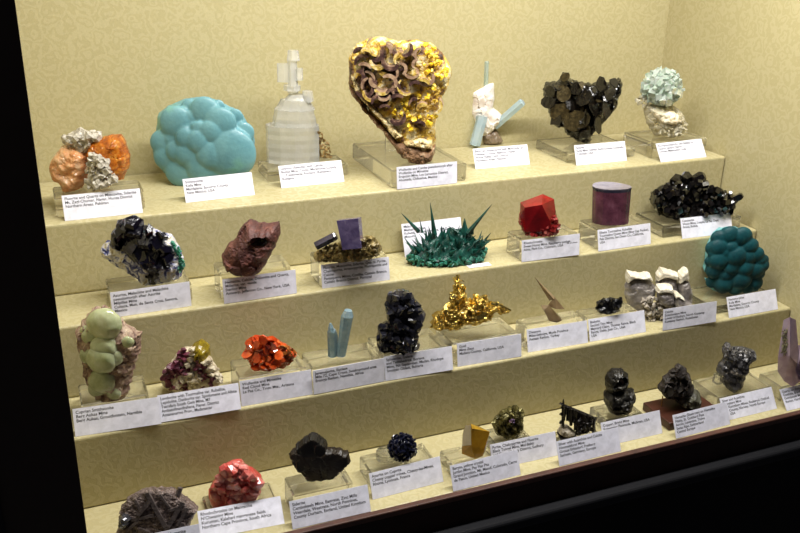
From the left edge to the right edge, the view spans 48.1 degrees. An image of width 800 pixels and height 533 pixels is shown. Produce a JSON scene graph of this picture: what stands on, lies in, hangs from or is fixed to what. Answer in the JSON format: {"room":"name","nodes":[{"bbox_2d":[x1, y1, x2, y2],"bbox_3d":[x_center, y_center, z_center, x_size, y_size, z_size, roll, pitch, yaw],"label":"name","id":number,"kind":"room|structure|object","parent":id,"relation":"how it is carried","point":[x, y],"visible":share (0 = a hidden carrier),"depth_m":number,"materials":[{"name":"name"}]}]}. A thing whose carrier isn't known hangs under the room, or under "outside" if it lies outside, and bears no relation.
{"room":"museum","nodes":[
{"label":"museum","id":0,"kind":"room"},
{"bbox_2d":[15,0,669,182],"bbox_3d":[-0.048,-0.382,1.435,1.250,1.110,0.020,-8,24,-21],"label":"wall","id":1,"kind":"structure","parent":0,"point":[109,67],"depth_m":1.40,"materials":[{"name":"paint"}]},
{"bbox_2d":[84,362,799,532],"bbox_3d":[0.069,0.193,1.404,1.100,0.030,0.527,-8,24,-21],"label":"shelf","id":2,"kind":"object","parent":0,"point":[104,518],"depth_m":1.18,"materials":[{"name":"fabric"}]},
{"bbox_2d":[116,486,198,532],"bbox_3d":[-0.279,0.286,1.028,0.094,0.073,0.045,1,22,-2],"label":"rutile","id":3,"kind":"object","parent":2,"relation":"on","point":[152,509],"visible":0.99,"depth_m":1.02,"materials":[{"name":"grey stone"}]},
{"bbox_2d":[157,524,199,532],"bbox_3d":[-0.271,0.315,1.003,0.094,0.030,0.014,-7,23,-20],"label":"label card","id":4,"kind":"object","parent":2,"relation":"on","point":[192,528],"visible":1,"depth_m":1.01,"materials":[{"name":"white paper"}]},
{"bbox_2d":[202,483,275,509],"bbox_3d":[-0.197,0.289,1.101,0.085,0.008,0.045,-8,24,-21],"label":"acrylic stand","id":5,"kind":"object","parent":2,"relation":"on","point":[266,490],"visible":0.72,"depth_m":1.11,"materials":[{"name":"clear plastic"}]},
{"bbox_2d":[208,459,264,507],"bbox_3d":[-0.198,0.256,1.085,0.073,0.064,0.054,1,22,0],"label":"rhodochrosite","id":6,"kind":"object","parent":5,"relation":"on","point":[236,482],"visible":0.99,"depth_m":1.06,"materials":[{"name":"red stone"}]},
{"bbox_2d":[197,496,284,532],"bbox_3d":[-0.188,0.297,1.060,0.098,0.024,0.024,-6,23,-18],"label":"label card","id":7,"kind":"object","parent":2,"relation":"on","point":[262,513],"visible":1,"depth_m":1.06,"materials":[{"name":"white paper"}]},
{"bbox_2d":[285,468,352,507],"bbox_3d":[-0.100,0.276,1.102,0.076,0.034,0.041,-8,24,-21],"label":"acrylic stand","id":8,"kind":"object","parent":2,"relation":"on","point":[297,487],"visible":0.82,"depth_m":1.09,"materials":[{"name":"clear plastic"}]},
{"bbox_2d":[289,432,350,481],"bbox_3d":[-0.097,0.231,1.088,0.076,0.060,0.025,1,22,0],"label":"specimen","id":9,"kind":"object","parent":8,"relation":"on","point":[312,457],"visible":1,"depth_m":1.08},
{"bbox_2d":[289,485,370,528],"bbox_3d":[-0.084,0.289,1.077,0.098,0.030,0.014,-7,23,-21],"label":"label card","id":10,"kind":"object","parent":2,"relation":"on","point":[308,511],"visible":1,"depth_m":1.08,"materials":[{"name":"white paper"}]},
{"bbox_2d":[360,443,433,487],"bbox_3d":[-0.002,0.255,1.161,0.090,0.034,0.048,-8,24,-21],"label":"acrylic stand","id":11,"kind":"object","parent":2,"relation":"on","point":[380,460],"visible":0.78,"depth_m":1.15,"materials":[{"name":"clear plastic"}]},
{"bbox_2d":[387,432,417,462],"bbox_3d":[0.003,0.231,1.147,0.040,0.039,0.039,1,22,0],"label":"specimen","id":12,"kind":"object","parent":11,"relation":"on","point":[401,446],"visible":1,"depth_m":1.14},
{"bbox_2d":[369,456,442,499],"bbox_3d":[0.009,0.268,1.135,0.098,0.030,0.014,-9,24,-23],"label":"label card","id":13,"kind":"object","parent":2,"relation":"on","point":[414,475],"visible":1,"depth_m":1.13,"materials":[{"name":"white paper"}]},
{"bbox_2d":[40,133,789,507],"bbox_3d":[0.048,0.018,1.397,1.098,0.300,0.399,-8,24,-21],"label":"display","id":14,"kind":"object","parent":2,"relation":"on","point":[113,466],"visible":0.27,"depth_m":1.26,"materials":[{"name":"fabric"}]},
{"bbox_2d":[53,180,144,216],"bbox_3d":[-0.407,-0.093,1.210,0.113,0.026,0.056,-8,24,-21],"label":"acrylic stand","id":15,"kind":"object","parent":14,"relation":"on","point":[132,184],"visible":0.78,"depth_m":1.20,"materials":[{"name":"clear plastic"}]},
{"bbox_2d":[49,127,130,192],"bbox_3d":[-0.412,-0.142,1.185,0.105,0.084,0.060,2,22,2],"label":"fluorite","id":16,"kind":"object","parent":15,"relation":"on","point":[105,160],"visible":1,"depth_m":1.17,"materials":[{"name":"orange stone"}]},
{"bbox_2d":[61,188,142,220],"bbox_3d":[-0.391,-0.082,1.177,0.098,0.031,0.012,-8,24,-22],"label":"label card","id":17,"kind":"object","parent":14,"relation":"on","point":[128,201],"visible":1,"depth_m":1.18,"materials":[{"name":"white paper"}]},
{"bbox_2d":[78,375,148,407],"bbox_3d":[-0.356,0.163,1.115,0.079,0.024,0.055,-8,24,-21],"label":"acrylic stand","id":18,"kind":"object","parent":14,"relation":"on","point":[138,390],"visible":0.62,"depth_m":1.10,"materials":[{"name":"clear plastic"}]},
{"bbox_2d":[75,305,141,402],"bbox_3d":[-0.345,0.103,1.064,0.080,0.126,0.054,1,22,0],"label":"smithsonite","id":19,"kind":"object","parent":18,"relation":"on","point":[108,348],"visible":1,"depth_m":1.05,"materials":[{"name":"green stone"}]},
{"bbox_2d":[72,397,160,436],"bbox_3d":[-0.337,0.179,1.068,0.098,0.031,0.011,-6,23,-18],"label":"label card","id":20,"kind":"object","parent":14,"relation":"on","point":[142,412],"visible":1,"depth_m":1.07,"materials":[{"name":"white paper"}]},
{"bbox_2d":[105,270,191,308],"bbox_3d":[-0.330,0.030,1.178,0.103,0.024,0.056,-8,24,-21],"label":"acrylic stand","id":21,"kind":"object","parent":14,"relation":"on","point":[117,284],"visible":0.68,"depth_m":1.17,"materials":[{"name":"clear plastic"}]},
{"bbox_2d":[100,215,185,285],"bbox_3d":[-0.331,-0.023,1.145,0.112,0.098,0.048,1,22,0],"label":"azurite","id":22,"kind":"object","parent":21,"relation":"on","point":[152,256],"visible":1,"depth_m":1.13,"materials":[{"name":"stone"}]},
{"bbox_2d":[110,282,191,316],"bbox_3d":[-0.316,0.042,1.139,0.098,0.033,0.004,-8,24,-23],"label":"label card","id":23,"kind":"object","parent":14,"relation":"on","point":[177,295],"visible":1,"depth_m":1.14,"materials":[{"name":"white paper"}]},
{"bbox_2d":[160,339,222,393],"bbox_3d":[-0.264,0.127,1.138,0.083,0.077,0.047,1,22,0],"label":"mineral specimen","id":24,"kind":"object","parent":14,"relation":"on","point":[193,367],"visible":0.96,"depth_m":1.12,"materials":[{"name":"multicoloured stone"}]},
{"bbox_2d":[157,383,240,421],"bbox_3d":[-0.246,0.167,1.102,0.098,0.031,0.013,-7,23,-19],"label":"label card","id":25,"kind":"object","parent":14,"relation":"on","point":[223,398],"visible":1,"depth_m":1.10,"materials":[{"name":"white paper"}]},
{"bbox_2d":[150,96,255,185],"bbox_3d":[-0.286,-0.186,1.308,0.158,0.131,0.072,1,22,0],"label":"smithsonite","id":26,"kind":"object","parent":14,"relation":"on","point":[203,136],"visible":0.88,"depth_m":1.28,"materials":[{"name":"blue stone"}]},
{"bbox_2d":[182,172,254,202],"bbox_3d":[-0.254,-0.112,1.260,0.098,0.031,0.013,-9,24,-24],"label":"label card","id":27,"kind":"object","parent":14,"relation":"on","point":[239,184],"visible":1,"depth_m":1.26,"materials":[{"name":"white paper"}]},
{"bbox_2d":[214,255,289,298],"bbox_3d":[-0.200,0.013,1.211,0.095,0.037,0.045,-8,24,-21],"label":"acrylic stand","id":28,"kind":"object","parent":14,"relation":"on","point":[275,263],"visible":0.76,"depth_m":1.20,"materials":[{"name":"clear plastic"}]},
{"bbox_2d":[222,219,280,276],"bbox_3d":[-0.195,-0.026,1.164,0.079,0.071,0.053,1,22,0],"label":"hematite geode","id":29,"kind":"object","parent":28,"relation":"on","point":[254,243],"visible":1,"depth_m":1.15,"materials":[{"name":"brown stone"}]},
{"bbox_2d":[222,270,296,303],"bbox_3d":[-0.185,0.026,1.185,0.098,0.033,0.005,-8,24,-22],"label":"label card","id":30,"kind":"object","parent":14,"relation":"on","point":[245,288],"visible":1,"depth_m":1.18,"materials":[{"name":"white paper"}]},
{"bbox_2d":[230,354,306,400],"bbox_3d":[-0.171,0.141,1.165,0.088,0.034,0.055,-8,24,-21],"label":"acrylic stand","id":31,"kind":"object","parent":14,"relation":"on","point":[241,370],"visible":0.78,"depth_m":1.15,"materials":[{"name":"clear plastic"}]},
{"bbox_2d":[241,334,296,371],"bbox_3d":[-0.166,0.104,1.140,0.073,0.053,0.046,1,22,0],"label":"wulfenite","id":32,"kind":"object","parent":31,"relation":"on","point":[264,353],"visible":1,"depth_m":1.12,"materials":[{"name":"orange stone"}]},
{"bbox_2d":[239,370,312,405],"bbox_3d":[-0.157,0.154,1.137,0.092,0.032,0.007,-7,23,-20],"label":"label card","id":33,"kind":"object","parent":14,"relation":"on","point":[294,384],"visible":1,"depth_m":1.14,"materials":[{"name":"white paper"}]},
{"bbox_2d":[258,155,347,181],"bbox_3d":[-0.149,-0.152,1.383,0.128,0.018,0.060,-8,24,-21],"label":"acrylic stand","id":34,"kind":"object","parent":14,"relation":"on","point":[270,172],"visible":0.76,"depth_m":1.36,"materials":[{"name":"clear plastic"}]},
{"bbox_2d":[265,50,331,164],"bbox_3d":[-0.154,-0.240,1.351,0.102,0.169,0.047,1,22,0],"label":"specimen","id":35,"kind":"object","parent":34,"relation":"on","point":[293,137],"visible":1,"depth_m":1.34},
{"bbox_2d":[278,160,343,187],"bbox_3d":[-0.131,-0.138,1.331,0.098,0.030,0.014,-9,24,-23],"label":"label card","id":36,"kind":"object","parent":14,"relation":"on","point":[296,175],"visible":1,"depth_m":1.33,"materials":[{"name":"white paper"}]},
{"bbox_2d":[302,342,380,390],"bbox_3d":[-0.078,0.133,1.192,0.095,0.034,0.048,-8,24,-21],"label":"acrylic stand","id":37,"kind":"object","parent":14,"relation":"on","point":[361,352],"visible":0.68,"depth_m":1.18,"materials":[{"name":"clear plastic"}]},
{"bbox_2d":[327,308,352,357],"bbox_3d":[-0.078,0.086,1.171,0.034,0.066,0.016,1,22,0],"label":"jeremejevite","id":38,"kind":"object","parent":37,"relation":"on","point":[337,346],"visible":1,"depth_m":1.17,"materials":[{"name":"blue stone"}]},
{"bbox_2d":[310,251,386,285],"bbox_3d":[-0.072,-0.003,1.260,0.099,0.035,0.045,-8,24,-21],"label":"acrylic stand","id":39,"kind":"object","parent":14,"relation":"on","point":[315,267],"visible":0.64,"depth_m":1.24,"materials":[{"name":"clear plastic"}]},
{"bbox_2d":[313,217,381,262],"bbox_3d":[-0.071,-0.041,1.215,0.095,0.069,0.048,1,22,0],"label":"fluorite","id":40,"kind":"object","parent":39,"relation":"on","point":[353,246],"visible":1,"depth_m":1.20,"materials":[{"name":"purple stone"}]},
{"bbox_2d":[313,358,384,393],"bbox_3d":[-0.066,0.143,1.169,0.098,0.033,0.004,-8,24,-21],"label":"label card","id":41,"kind":"object","parent":14,"relation":"on","point":[372,371],"visible":1,"depth_m":1.17,"materials":[{"name":"white paper"}]},
{"bbox_2d":[321,257,389,288],"bbox_3d":[-0.061,0.008,1.237,0.098,0.033,0.006,-7,23,-20],"label":"label card","id":42,"kind":"object","parent":14,"relation":"on","point":[376,269],"visible":1,"depth_m":1.24,"materials":[{"name":"white paper"}]},
{"bbox_2d":[368,328,446,370],"bbox_3d":[0.009,0.118,1.238,0.094,0.031,0.063,-8,24,-21],"label":"acrylic stand","id":43,"kind":"object","parent":14,"relation":"on","point":[428,340],"visible":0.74,"depth_m":1.23,"materials":[{"name":"clear plastic"}]},
{"bbox_2d":[376,289,425,356],"bbox_3d":[0.002,0.068,1.196,0.067,0.093,0.062,1,22,0],"label":"sphalerite","id":44,"kind":"object","parent":43,"relation":"on","point":[405,317],"visible":1,"depth_m":1.18,"materials":[{"name":"black stone"}]},
{"bbox_2d":[353,136,466,187],"bbox_3d":[0.012,-0.195,1.402,0.124,0.089,0.172,-8,24,-21],"label":"acrylic stand","id":45,"kind":"object","parent":14,"relation":"on","point":[381,158],"visible":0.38,"depth_m":1.38,"materials":[{"name":"clear plastic"}]},
{"bbox_2d":[348,37,451,164],"bbox_3d":[-0.001,-0.244,1.322,0.153,0.186,0.060,1,22,0],"label":"wulfenite","id":46,"kind":"object","parent":45,"relation":"on","point":[402,84],"visible":1,"depth_m":1.30,"materials":[{"name":"yellow stone"}]},
{"bbox_2d":[384,346,452,380],"bbox_3d":[0.025,0.130,1.206,0.098,0.032,0.009,-7,23,-20],"label":"label card","id":47,"kind":"object","parent":14,"relation":"on","point":[399,366],"visible":1,"depth_m":1.21,"materials":[{"name":"white paper"}]},
{"bbox_2d":[397,161,456,188],"bbox_3d":[0.041,-0.136,1.332,0.098,0.033,0.004,-8,24,-22],"label":"label card","id":48,"kind":"object","parent":14,"relation":"on","point":[413,176],"visible":1,"depth_m":1.33,"materials":[{"name":"white paper"}]},
{"bbox_2d":[401,217,461,256],"bbox_3d":[0.050,-0.045,1.355,0.098,0.047,0.018,-8,24,-22],"label":"label card","id":49,"kind":"object","parent":14,"relation":"on","point":[408,232],"visible":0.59,"depth_m":1.35,"materials":[{"name":"white paper"}]},
{"bbox_2d":[401,203,490,266],"bbox_3d":[0.069,-0.051,1.315,0.135,0.089,0.077,1,22,0],"label":"malachite","id":50,"kind":"object","parent":14,"relation":"on","point":[455,247],"visible":1,"depth_m":1.31,"materials":[{"name":"green stone"}]},
{"bbox_2d":[436,317,518,363],"bbox_3d":[0.109,0.104,1.274,0.104,0.032,0.058,-8,24,-21],"label":"acrylic stand","id":51,"kind":"object","parent":14,"relation":"on","point":[497,327],"visible":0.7,"depth_m":1.26,"materials":[{"name":"clear plastic"}]},
{"bbox_2d":[430,274,510,330],"bbox_3d":[0.099,0.051,1.247,0.114,0.086,0.037,1,22,0],"label":"gold specimen","id":52,"kind":"object","parent":51,"relation":"on","point":[460,311],"visible":1,"depth_m":1.24},
{"bbox_2d":[466,262,491,267],"bbox_3d":[0.116,-0.002,1.314,0.036,0.001,0.012,-7,23,-20],"label":"tag","id":53,"kind":"object","parent":14,"relation":"on","point":[486,263],"visible":1,"depth_m":1.31,"materials":[{"name":"white paper"}]},
{"bbox_2d":[457,334,520,366],"bbox_3d":[0.125,0.116,1.246,0.098,0.033,0.006,-7,23,-19],"label":"label card","id":54,"kind":"object","parent":14,"relation":"on","point":[505,347],"visible":1,"depth_m":1.25,"materials":[{"name":"white paper"}]},
{"bbox_2d":[470,61,524,146],"bbox_3d":[0.168,-0.281,1.549,0.096,0.145,0.060,1,22,0],"label":"aquamarine","id":55,"kind":"object","parent":14,"relation":"on","point":[488,118],"visible":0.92,"depth_m":1.54,"materials":[{"name":"stone"}]},
{"bbox_2d":[473,144,529,168],"bbox_3d":[0.164,-0.177,1.446,0.098,0.030,0.014,-7,23,-20],"label":"label card","id":56,"kind":"object","parent":14,"relation":"on","point":[502,156],"visible":1,"depth_m":1.45,"materials":[{"name":"white paper"}]},
{"bbox_2d":[506,224,577,259],"bbox_3d":[0.216,-0.037,1.363,0.100,0.034,0.042,-8,24,-21],"label":"acrylic stand","id":57,"kind":"object","parent":14,"relation":"on","point":[515,237],"visible":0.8,"depth_m":1.35,"materials":[{"name":"clear plastic"}]},
{"bbox_2d":[518,194,560,236],"bbox_3d":[0.208,-0.078,1.335,0.066,0.062,0.048,1,22,0],"label":"rhodochrosite","id":58,"kind":"object","parent":57,"relation":"on","point":[537,215],"visible":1,"depth_m":1.32,"materials":[{"name":"red stone"}]},
{"bbox_2d":[515,310,582,347],"bbox_3d":[0.218,0.091,1.310,0.097,0.034,0.030,-8,24,-21],"label":"acrylic stand","id":59,"kind":"object","parent":14,"relation":"on","point":[522,325],"visible":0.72,"depth_m":1.30,"materials":[{"name":"clear plastic"}]},
{"bbox_2d":[535,278,563,322],"bbox_3d":[0.214,0.047,1.284,0.048,0.068,0.022,1,22,0],"label":"diaspore","id":60,"kind":"object","parent":59,"relation":"on","point":[552,316],"visible":1,"depth_m":1.28,"materials":[{"name":"brown stone"}]},
{"bbox_2d":[521,234,579,261],"bbox_3d":[0.226,-0.028,1.342,0.098,0.033,0.005,-7,23,-20],"label":"label card","id":61,"kind":"object","parent":14,"relation":"on","point":[565,245],"visible":1,"depth_m":1.34,"materials":[{"name":"white paper"}]},
{"bbox_2d":[526,320,587,351],"bbox_3d":[0.227,0.101,1.291,0.098,0.032,0.010,-7,23,-19],"label":"label card","id":62,"kind":"object","parent":14,"relation":"on","point":[555,336],"visible":1,"depth_m":1.29,"materials":[{"name":"white paper"}]},
{"bbox_2d":[536,134,634,162],"bbox_3d":[0.317,-0.203,1.537,0.135,0.016,0.102,-8,24,-21],"label":"acrylic stand","id":63,"kind":"object","parent":14,"relation":"on","point":[562,148],"visible":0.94,"depth_m":1.52,"materials":[{"name":"clear plastic"}]},
{"bbox_2d":[541,72,622,142],"bbox_3d":[0.305,-0.269,1.514,0.141,0.123,0.071,1,22,0],"label":"siderite","id":64,"kind":"object","parent":63,"relation":"on","point":[581,108],"visible":1,"depth_m":1.49,"materials":[{"name":"brown stone"}]},
{"bbox_2d":[574,141,626,165],"bbox_3d":[0.331,-0.187,1.478,0.098,0.031,0.013,-8,23,-21],"label":"label card","id":65,"kind":"object","parent":14,"relation":"on","point":[596,153],"visible":1,"depth_m":1.48,"materials":[{"name":"white paper"}]},
{"bbox_2d":[575,302,635,336],"bbox_3d":[0.308,0.080,1.345,0.090,0.033,0.030,-8,24,-21],"label":"acrylic stand","id":66,"kind":"object","parent":14,"relation":"on","point":[589,313],"visible":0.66,"depth_m":1.33,"materials":[{"name":"clear plastic"}]},
{"bbox_2d":[595,296,622,314],"bbox_3d":[0.309,0.054,1.325,0.043,0.030,0.028,1,22,0],"label":"bixbyite","id":67,"kind":"object","parent":66,"relation":"on","point":[610,305],"visible":1,"depth_m":1.32,"materials":[{"name":"black stone"}]},
{"bbox_2d":[578,214,647,247],"bbox_3d":[0.338,-0.057,1.420,0.098,0.032,0.050,-8,24,-21],"label":"acrylic stand","id":68,"kind":"object","parent":14,"relation":"on","point":[588,233],"visible":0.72,"depth_m":1.40,"materials":[{"name":"clear plastic"}]},
{"bbox_2d":[592,182,631,225],"bbox_3d":[0.329,-0.098,1.401,0.062,0.058,0.044,1,22,0],"label":"tourmaline","id":69,"kind":"object","parent":68,"relation":"on","point":[610,200],"visible":1,"depth_m":1.39,"materials":[{"name":"purple stone"}]},
{"bbox_2d":[588,310,645,341],"bbox_3d":[0.322,0.088,1.328,0.098,0.031,0.011,-7,23,-21],"label":"label card","id":70,"kind":"object","parent":14,"relation":"on","point":[607,327],"visible":1,"depth_m":1.33,"materials":[{"name":"white paper"}]},
{"bbox_2d":[597,223,650,250],"bbox_3d":[0.349,-0.046,1.393,0.098,0.032,0.009,-8,24,-22],"label":"label card","id":71,"kind":"object","parent":14,"relation":"on","point":[634,235],"visible":1,"depth_m":1.39,"materials":[{"name":"white paper"}]},
{"bbox_2d":[624,266,692,321],"bbox_3d":[0.401,0.040,1.384,0.110,0.080,0.055,1,22,0],"label":"calcite","id":72,"kind":"object","parent":14,"relation":"on","point":[673,289],"visible":0.87,"depth_m":1.37,"materials":[{"name":"white stone"}]},
{"bbox_2d":[623,130,706,157],"bbox_3d":[0.461,-0.216,1.562,0.115,0.027,0.084,-8,24,-21],"label":"acrylic stand","id":73,"kind":"object","parent":14,"relation":"on","point":[644,142],"visible":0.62,"depth_m":1.54,"materials":[{"name":"clear plastic"}]},
{"bbox_2d":[634,66,687,137],"bbox_3d":[0.444,-0.277,1.513,0.095,0.121,0.073,1,22,0],"label":"apophyllite","id":74,"kind":"object","parent":73,"relation":"on","point":[660,87],"visible":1,"depth_m":1.50,"materials":[{"name":"teal stone"}]},
{"bbox_2d":[656,139,705,161],"bbox_3d":[0.475,-0.196,1.512,0.098,0.028,0.019,-9,24,-24],"label":"label card","id":75,"kind":"object","parent":14,"relation":"on","point":[687,149],"visible":1,"depth_m":1.51,"materials":[{"name":"white paper"}]},
{"bbox_2d":[635,210,740,237],"bbox_3d":[0.480,-0.078,1.496,0.160,0.020,0.075,-8,24,-21],"label":"acrylic stand","id":76,"kind":"object","parent":14,"relation":"on","point":[662,226],"visible":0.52,"depth_m":1.46,"materials":[{"name":"clear plastic"}]},
{"bbox_2d":[649,171,743,219],"bbox_3d":[0.483,-0.119,1.466,0.156,0.078,0.071,1,22,0],"label":"cassiterite","id":77,"kind":"object","parent":76,"relation":"on","point":[686,195],"visible":0.98,"depth_m":1.45,"materials":[{"name":"black stone"}]},
{"bbox_2d":[663,301,716,329],"bbox_3d":[0.442,0.075,1.365,0.098,0.033,0.006,-7,23,-20],"label":"label card","id":78,"kind":"object","parent":14,"relation":"on","point":[690,315],"visible":1,"depth_m":1.36,"materials":[{"name":"white paper"}]},
{"bbox_2d":[680,213,731,238],"bbox_3d":[0.498,-0.066,1.454,0.098,0.031,0.013,-7,23,-19],"label":"label card","id":79,"kind":"object","parent":14,"relation":"on","point":[699,226],"visible":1,"depth_m":1.45,"materials":[{"name":"white paper"}]},
{"bbox_2d":[691,286,776,313],"bbox_3d":[0.536,0.049,1.461,0.132,0.014,0.076,-8,24,-21],"label":"acrylic stand","id":80,"kind":"object","parent":14,"relation":"on","point":[703,294],"visible":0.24,"depth_m":1.44,"materials":[{"name":"clear plastic"}]},
{"bbox_2d":[703,226,768,294],"bbox_3d":[0.538,-0.013,1.438,0.109,0.118,0.058,1,22,0],"label":"hemimorphite","id":81,"kind":"object","parent":80,"relation":"on","point":[735,263],"visible":1,"depth_m":1.42,"materials":[{"name":"teal stone"}]},
{"bbox_2d":[726,289,777,317],"bbox_3d":[0.557,0.058,1.416,0.098,0.031,0.013,-8,24,-21],"label":"label card","id":82,"kind":"object","parent":14,"relation":"on","point":[761,301],"visible":1,"depth_m":1.42,"materials":[{"name":"white paper"}]},
{"bbox_2d":[440,446,491,474],"bbox_3d":[0.089,0.255,1.186,0.062,0.018,0.041,-8,24,-21],"label":"acrylic stand","id":83,"kind":"object","parent":2,"relation":"on","point":[452,456],"visible":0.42,"depth_m":1.18,"materials":[{"name":"clear plastic"}]},
{"bbox_2d":[462,424,489,458],"bbox_3d":[0.099,0.224,1.156,0.037,0.062,0.034,1,22,0],"label":"barite","id":84,"kind":"object","parent":83,"relation":"on","point":[474,437],"visible":1,"depth_m":1.15,"materials":[{"name":"stone"}]},
{"bbox_2d":[450,450,520,491],"bbox_3d":[0.110,0.262,1.153,0.098,0.031,0.014,-8,24,-22],"label":"label card","id":85,"kind":"object","parent":2,"relation":"on","point":[468,474],"visible":1,"depth_m":1.15,"materials":[{"name":"white paper"}]},
{"bbox_2d":[486,428,528,449],"bbox_3d":[0.146,0.237,1.231,0.055,0.020,0.038,-8,24,-21],"label":"acrylic stand","id":86,"kind":"object","parent":2,"relation":"on","point":[493,438],"visible":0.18,"depth_m":1.22,"materials":[{"name":"clear plastic"}]},
{"bbox_2d":[492,405,523,439],"bbox_3d":[0.146,0.204,1.206,0.043,0.059,0.043,5,22,9],"label":"chalcopyrite","id":87,"kind":"object","parent":86,"relation":"on","point":[507,424],"visible":1,"depth_m":1.19,"materials":[{"name":"gold metal"}]},
{"bbox_2d":[490,431,557,463],"bbox_3d":[0.166,0.245,1.197,0.098,0.031,0.012,-7,23,-20],"label":"label card","id":88,"kind":"object","parent":2,"relation":"on","point":[531,448],"visible":0.73,"depth_m":1.20,"materials":[{"name":"white paper"}]},
{"bbox_2d":[555,428,596,440],"bbox_3d":[0.245,0.238,1.248,0.068,0.010,0.034,-8,24,-21],"label":"acrylic stand","id":89,"kind":"object","parent":2,"relation":"on","point":[556,434],"visible":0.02,"depth_m":1.24,"materials":[{"name":"clear plastic"}]},
{"bbox_2d":[557,399,596,439],"bbox_3d":[0.244,0.208,1.230,0.055,0.058,0.030,4,22,8],"label":"specimen","id":90,"kind":"object","parent":89,"relation":"on","point":[584,423],"visible":0.98,"depth_m":1.23},
{"bbox_2d":[556,427,620,465],"bbox_3d":[0.255,0.243,1.209,0.098,0.030,0.014,-8,24,-22],"label":"label card","id":91,"kind":"object","parent":2,"relation":"on","point":[592,445],"visible":1,"depth_m":1.21,"materials":[{"name":"white paper"}]},
{"bbox_2d":[589,404,642,427],"bbox_3d":[0.312,0.215,1.296,0.064,0.019,0.042,-8,24,-21],"label":"acrylic stand","id":92,"kind":"object","parent":2,"relation":"on","point":[600,412],"visible":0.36,"depth_m":1.28,"materials":[{"name":"clear plastic"}]},
{"bbox_2d":[603,368,635,415],"bbox_3d":[0.313,0.177,1.271,0.047,0.070,0.039,1,22,0],"label":"specimen","id":93,"kind":"object","parent":92,"relation":"on","point":[619,399],"visible":1,"depth_m":1.26},
{"bbox_2d":[600,410,661,442],"bbox_3d":[0.325,0.226,1.254,0.098,0.031,0.014,-8,23,-21],"label":"label card","id":94,"kind":"object","parent":2,"relation":"on","point":[630,428],"visible":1,"depth_m":1.26,"materials":[{"name":"white paper"}]},
{"bbox_2d":[643,396,712,429],"bbox_3d":[0.415,0.212,1.318,0.095,0.012,0.062,-8,24,-21],"label":"plinth","id":95,"kind":"object","parent":2,"relation":"on","point":[669,407],"visible":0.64,"depth_m":1.31,"materials":[{"name":"red wood"}]},
{"bbox_2d":[657,363,701,408],"bbox_3d":[0.409,0.171,1.304,0.067,0.074,0.045,1,22,0],"label":"specimen","id":96,"kind":"object","parent":95,"relation":"on","point":[677,385],"visible":1,"depth_m":1.29,"materials":[{"name":"black stone"}]},
{"bbox_2d":[672,402,729,438],"bbox_3d":[0.430,0.219,1.278,0.098,0.030,0.014,-9,24,-23],"label":"label card","id":97,"kind":"object","parent":2,"relation":"on","point":[695,421],"visible":1,"depth_m":1.28,"materials":[{"name":"white paper"}]},
{"bbox_2d":[693,372,771,404],"bbox_3d":[0.510,0.180,1.373,0.104,0.035,0.060,-8,24,-21],"label":"acrylic stand","id":98,"kind":"object","parent":2,"relation":"on","point":[711,389],"visible":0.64,"depth_m":1.36,"materials":[{"name":"clear plastic"}]},
{"bbox_2d":[716,342,755,391],"bbox_3d":[0.501,0.148,1.336,0.058,0.084,0.042,1,22,0],"label":"specimen","id":99,"kind":"object","parent":98,"relation":"on","point":[732,369],"visible":1,"depth_m":1.32},
{"bbox_2d":[719,387,776,419],"bbox_3d":[0.516,0.203,1.326,0.098,0.028,0.018,-8,24,-22],"label":"label card","id":100,"kind":"object","parent":2,"relation":"on","point":[761,400],"visible":1,"depth_m":1.33,"materials":[{"name":"white paper"}]},
{"bbox_2d":[759,370,799,400],"bbox_3d":[0.606,0.180,1.391,0.085,0.025,0.048,-8,24,-21],"label":"acrylic stand","id":101,"kind":"object","parent":2,"relation":"on","point":[773,378],"visible":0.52,"depth_m":1.37,"materials":[{"name":"clear plastic"}]},
{"bbox_2d":[778,317,799,386],"bbox_3d":[0.590,0.125,1.331,0.063,0.115,0.034,1,22,0],"label":"amethyst","id":102,"kind":"object","parent":101,"relation":"on","point":[789,349],"visible":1,"depth_m":1.32,"materials":[{"name":"purple stone"}]},
{"bbox_2d":[779,385,799,410],"bbox_3d":[0.618,0.194,1.357,0.098,0.026,0.022,-8,24,-22],"label":"label card","id":103,"kind":"object","parent":2,"relation":"on","point":[790,396],"visible":1,"depth_m":1.34,"materials":[{"name":"white paper"}]},
{"bbox_2d":[504,455,799,532],"bbox_3d":[0.306,0.574,1.348,1.394,0.556,0.016,-8,24,-21],"label":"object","id":104,"kind":"structure","parent":0,"point":[765,498],"depth_m":1.31,"materials":[{"name":"black"}]},
{"bbox_2d":[0,0,86,532],"bbox_3d":[-0.625,0.157,0.747,0.656,1.700,0.072,-8,24,-21],"label":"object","id":105,"kind":"object","parent":104,"relation":"attached to","point":[40,486],"visible":1,"depth_m":0.80,"materials":[{"name":"black paint"}]},
{"bbox_2d":[284,410,799,532],"bbox_3d":[0.312,0.258,1.224,1.394,0.009,0.009,-8,24,-21],"label":"sill","id":106,"kind":"structure","parent":104,"relation":"attached to","point":[376,515],"depth_m":1.17,"materials":[{"name":"brown wood"}]},
{"bbox_2d":[425,438,799,532],"bbox_3d":[0.314,0.308,1.236,1.394,0.019,0.026,-8,24,-21],"label":"rail","id":107,"kind":"object","parent":104,"relation":"on","point":[590,500],"visible":1,"depth_m":1.22,"materials":[{"name":"metal"}]},
{"bbox_2d":[327,418,799,532],"bbox_3d":[0.311,0.279,1.234,1.394,0.036,0.008,-8,24,-21],"label":"fascia","id":108,"kind":"object","parent":107,"relation":"on","point":[490,504],"visible":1,"depth_m":1.20,"materials":[{"name":"brown wood"}]},
{"bbox_2d":[662,0,799,344],"bbox_3d":[0.597,-0.358,1.409,0.020,1.110,0.531,-8,24,-21],"label":"wall","id":109,"kind":"structure","parent":0,"point":[737,62],"depth_m":1.47,"materials":[{"name":"paint"}]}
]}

